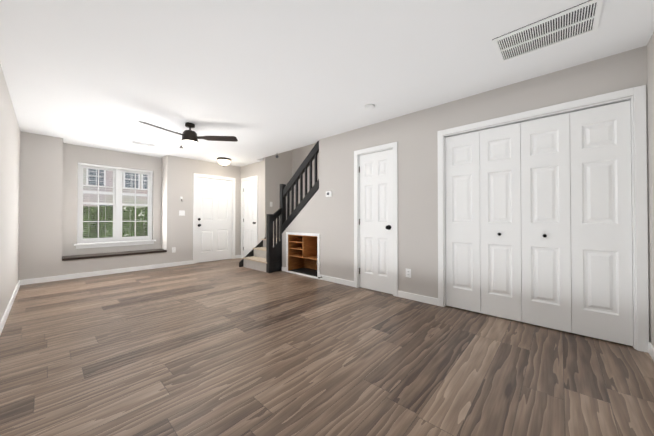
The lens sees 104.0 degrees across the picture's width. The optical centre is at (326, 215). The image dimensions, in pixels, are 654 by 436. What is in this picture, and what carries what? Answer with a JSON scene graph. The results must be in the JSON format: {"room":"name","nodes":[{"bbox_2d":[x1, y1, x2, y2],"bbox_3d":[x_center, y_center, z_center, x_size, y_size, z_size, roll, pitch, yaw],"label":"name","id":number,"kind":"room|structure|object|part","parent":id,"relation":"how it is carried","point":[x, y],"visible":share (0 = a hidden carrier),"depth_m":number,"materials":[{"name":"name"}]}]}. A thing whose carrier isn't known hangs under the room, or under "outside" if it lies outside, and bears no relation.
{"room":"living room","nodes":[
{"label":"living room","id":0,"kind":"room"},
{"bbox_2d":[0,64,20,321],"bbox_3d":[-2.533,-0.142,1.819,7.540,2.440,0.150,-1,-1,42],"label":"wall","id":1,"kind":"structure","parent":0,"point":[10,132],"depth_m":2.85,"materials":[{"name":"paint"}]},
{"bbox_2d":[0,280,20,334],"bbox_3d":[-2.329,1.035,1.736,6.847,0.085,0.018,-1,-1,42],"label":"baseboard","id":2,"kind":"structure","parent":1,"relation":"attached to","point":[4,318],"depth_m":2.86,"materials":[{"name":"white wood"}]},
{"bbox_2d":[19,132,240,279],"bbox_3d":[-3.485,-0.101,5.965,0.550,2.440,4.700,-1,-1,42],"label":"wall","id":3,"kind":"structure","parent":0,"point":[48,202],"depth_m":4.77,"materials":[{"name":"paint"}]},
{"bbox_2d":[21,260,192,284],"bbox_3d":[-3.978,1.067,4.995,0.018,0.085,2.558,-1,-1,42],"label":"baseboard","id":4,"kind":"structure","parent":3,"relation":"attached to","point":[105,272],"depth_m":4.72,"materials":[{"name":"white wood"}]},
{"bbox_2d":[73,240,155,248],"bbox_3d":[-4.298,0.580,5.258,0.110,0.095,1.310,-1,-1,42],"label":"window sill","id":5,"kind":"structure","parent":3,"relation":"attached to","point":[109,244],"depth_m":5.17,"materials":[{"name":"white wood"}]},
{"bbox_2d":[62,249,166,260],"bbox_3d":[-4.153,0.760,5.091,0.423,0.039,1.576,-1,-1,42],"label":"ledge","id":6,"kind":"object","parent":3,"relation":"attached to","point":[90,256],"visible":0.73,"depth_m":4.90,"materials":[{"name":"brown wood"}]},
{"bbox_2d":[77,165,152,242],"bbox_3d":[-4.368,-0.237,5.330,0.080,1.540,1.210,-1,-1,42],"label":"window","id":7,"kind":"structure","parent":3,"relation":"in","point":[117,213],"depth_m":5.29,"materials":[{"name":"clear glass"}]},
{"bbox_2d":[179,210,184,215],"bbox_3d":[-3.277,-0.063,5.776,0.012,0.115,0.118,-1,-1,42],"label":"light switch","id":8,"kind":"object","parent":3,"relation":"attached to","point":[181,212],"visible":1,"depth_m":5.77,"materials":[{"name":"white plastic"}]},
{"bbox_2d":[196,177,231,262],"bbox_3d":[-2.807,0.102,6.374,0.045,2.025,0.890,-1,-1,42],"label":"front door","id":9,"kind":"structure","parent":3,"relation":"in","point":[214,229],"depth_m":6.34,"materials":[{"name":"white wood"}]},
{"bbox_2d":[193,173,235,263],"bbox_3d":[-2.820,0.068,6.386,0.166,2.117,1.044,-1,-1,42],"label":"door frame","id":10,"kind":"structure","parent":3,"relation":"attached to","point":[195,176],"depth_m":6.17,"materials":[{"name":"white wood"}]},
{"bbox_2d":[240,161,262,254],"bbox_3d":[-1.897,-0.096,6.521,1.050,2.440,0.100,-1,-1,42],"label":"wall","id":11,"kind":"structure","parent":0,"point":[251,170],"depth_m":6.25,"materials":[{"name":"paint"}]},
{"bbox_2d":[241,176,257,257],"bbox_3d":[-1.962,0.069,6.567,0.774,2.117,0.116,-1,-1,42],"label":"trim","id":12,"kind":"structure","parent":11,"relation":"attached to","point":[242,209],"depth_m":6.75,"materials":[{"name":"white wood"}]},
{"bbox_2d":[244,179,255,256],"bbox_3d":[-1.965,0.104,6.564,0.620,2.025,0.035,-1,-1,42],"label":"closet door","id":13,"kind":"structure","parent":11,"relation":"in","point":[249,215],"depth_m":6.56,"materials":[{"name":"white wood"}]},
{"bbox_2d":[0,258,653,435],"bbox_3d":[-0.951,1.195,3.544,7.540,0.200,4.850,-1,-1,42],"label":"floor","id":14,"kind":"structure","parent":0,"point":[229,347],"depth_m":1.84,"materials":[{"name":"brown wood"}]},
{"bbox_2d":[239,141,318,272],"bbox_3d":[0.209,-0.258,4.637,4.397,2.727,1.487,-1,-1,42],"label":"staircase","id":15,"kind":"structure","parent":14,"relation":"on","point":[264,254],"depth_m":5.04,"materials":[{"name":"wood"}]},
{"bbox_2d":[0,0,653,166],"bbox_3d":[-0.951,-1.484,3.571,7.540,0.280,4.850,-1,-1,42],"label":"ceiling","id":16,"kind":"structure","parent":0,"point":[259,80],"depth_m":2.26,"materials":[{"name":"paint"}]},
{"bbox_2d":[131,141,155,146],"bbox_3d":[-3.402,-1.328,4.739,0.130,0.010,0.360,-1,-1,42],"label":"ceiling vent","id":17,"kind":"object","parent":16,"relation":"in","point":[139,143],"visible":0.94,"depth_m":4.74,"materials":[{"name":"white metal"}]},
{"bbox_2d":[139,121,237,149],"bbox_3d":[-2.111,-1.159,3.753,1.144,0.365,1.177,-1,-1,42],"label":"ceiling fan","id":18,"kind":"object","parent":16,"relation":"hanging from","point":[190,137],"visible":1,"depth_m":3.69,"materials":[{"name":"black metal"}]},
{"bbox_3d":[-2.003,-1.210,3.734,0.212,0.264,0.212,-1,-1,42],"label":"motor","id":19,"kind":"part","parent":18,"relation":"part of","materials":[{"name":"brown metal"}]},
{"bbox_2d":[364,104,374,109],"bbox_3d":[0.524,-1.331,3.139,0.128,0.036,0.128,-1,-1,42],"label":"smoke detector","id":20,"kind":"object","parent":16,"relation":"attached to","point":[369,107],"visible":1,"depth_m":3.10,"materials":[{"name":"white plastic"}]},
{"bbox_2d":[492,0,603,62],"bbox_3d":[1.622,-1.354,1.917,0.590,0.012,0.390,-1,-1,42],"label":"ceiling vent","id":21,"kind":"object","parent":16,"relation":"in","point":[579,20],"visible":0.98,"depth_m":1.88,"materials":[{"name":"white metal"}]},
{"bbox_2d":[263,45,649,341],"bbox_3d":[0.481,-1.443,4.735,6.990,5.100,1.200,-1,-1,42],"label":"wall","id":22,"kind":"structure","parent":0,"point":[330,220],"depth_m":3.32,"materials":[{"name":"paint"}]},
{"bbox_2d":[288,234,316,276],"bbox_3d":[-0.323,0.721,4.919,0.823,0.713,0.418,-1,-1,42],"label":"shelf","id":23,"kind":"object","parent":22,"relation":"attached to","point":[302,254],"visible":0.58,"depth_m":5.05,"materials":[{"name":"brown wood"}]},
{"bbox_2d":[286,232,319,278],"bbox_3d":[-0.469,0.712,4.758,0.915,0.795,0.014,-1,-1,42],"label":"trim","id":24,"kind":"structure","parent":22,"relation":"attached to","point":[318,247],"depth_m":4.62,"materials":[{"name":"white wood"}]},
{"bbox_2d":[326,191,331,196],"bbox_3d":[0.029,-0.367,4.309,0.120,0.090,0.024,-1,-1,42],"label":"thermostat","id":25,"kind":"object","parent":22,"relation":"attached to","point":[328,193],"visible":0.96,"depth_m":4.29,"materials":[{"name":"white plastic"}]},
{"bbox_2d":[319,274,353,286],"bbox_3d":[0.146,1.059,4.194,0.748,0.085,0.014,-1,-1,42],"label":"baseboard","id":26,"kind":"structure","parent":22,"relation":"attached to","point":[327,278],"depth_m":4.16,"materials":[{"name":"white wood"}]},
{"bbox_2d":[359,149,392,293],"bbox_3d":[0.720,0.082,3.742,0.570,2.015,0.035,-1,-1,42],"label":"door","id":27,"kind":"structure","parent":22,"relation":"in","point":[376,219],"depth_m":3.72,"materials":[{"name":"white wood"}]},
{"bbox_2d":[359,167,390,273],"bbox_3d":[0.668,0.064,3.718,0.550,1.640,0.070,-1,-1,42],"label":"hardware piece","id":28,"kind":"structure","parent":27,"relation":"attached to","point":[388,227],"depth_m":3.58,"materials":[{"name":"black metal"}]},
{"bbox_2d":[354,142,397,296],"bbox_3d":[0.726,0.047,3.749,0.724,2.107,0.126,-1,-1,42],"label":"door frame","id":29,"kind":"structure","parent":22,"relation":"attached to","point":[383,147],"depth_m":3.61,"materials":[{"name":"white wood"}]},
{"bbox_2d":[406,268,410,277],"bbox_3d":[1.069,0.753,3.361,0.072,0.115,0.007,-1,-1,42],"label":"electrical outlet","id":30,"kind":"object","parent":22,"relation":"attached to","point":[408,272],"visible":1,"depth_m":3.36,"materials":[{"name":"white plastic"}]},
{"bbox_2d":[398,290,437,305],"bbox_3d":[1.154,1.050,3.277,0.531,0.085,0.014,-1,-1,42],"label":"baseboard","id":31,"kind":"structure","parent":22,"relation":"attached to","point":[420,298],"depth_m":3.26,"materials":[{"name":"white wood"}]},
{"bbox_2d":[445,100,632,345],"bbox_3d":[1.970,0.061,2.593,1.457,2.025,0.061,-1,-1,42],"label":"bifold closet door","id":32,"kind":"structure","parent":22,"relation":"in","point":[522,246],"depth_m":2.46,"materials":[{"name":"white wood"}]},
{"bbox_2d":[437,85,648,352],"bbox_3d":[1.982,0.025,2.607,1.609,2.127,0.126,-1,-1,42],"label":"door frame","id":33,"kind":"structure","parent":22,"relation":"attached to","point":[637,97],"depth_m":2.08,"materials":[{"name":"white wood"}]},
{"bbox_2d":[647,32,653,346],"bbox_3d":[1.832,-0.148,1.125,0.150,2.440,4.700,-1,-1,42],"label":"wall","id":34,"kind":"structure","parent":0,"point":[650,76],"depth_m":1.97,"materials":[{"name":"paint"}]},
{"bbox_2d":[648,342,653,360],"bbox_3d":[1.379,1.025,0.736,0.017,0.085,3.470,-1,-1,42],"label":"baseboard","id":35,"kind":"structure","parent":34,"relation":"attached to","point":[650,347],"depth_m":1.96,"materials":[{"name":"white wood"}]},
{"label":"outside","id":36,"kind":"structure","parent":0,"visible":0},
{"bbox_3d":[-14.103,1.598,19.197,32.970,0.100,50.000,-1,-1,42],"label":"ground","id":37,"kind":"structure","parent":36,"visible":0},
{"bbox_2d":[83,168,147,207],"bbox_3d":[-16.532,-3.330,21.457,6.400,9.800,35.000,-1,-1,42],"label":"building","id":38,"kind":"structure","parent":37,"relation":"on","point":[125,195],"depth_m":18.30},
{"bbox_2d":[83,206,147,238],"bbox_3d":[-5.753,0.553,8.528,1.288,1.783,13.448,-1,-1,42],"label":"hedge","id":39,"kind":"object","parent":37,"relation":"on","point":[89,216],"depth_m":7.26,"materials":[{"name":"green plant"}]},
{"bbox_3d":[-2.389,-1.224,5.925,0.310,0.194,0.310,-1,-1,42],"label":"light","id":40,"kind":"object","parent":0,"visible":0},
{"bbox_2d":[218,159,229,165],"bbox_3d":[-2.389,-1.224,5.925,0.276,0.114,0.276,-1,-1,42],"label":"ceiling light","id":41,"kind":"object","parent":40,"relation":"attached to","point":[225,162],"visible":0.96,"depth_m":5.83,"materials":[{"name":"white glass"}]}
]}

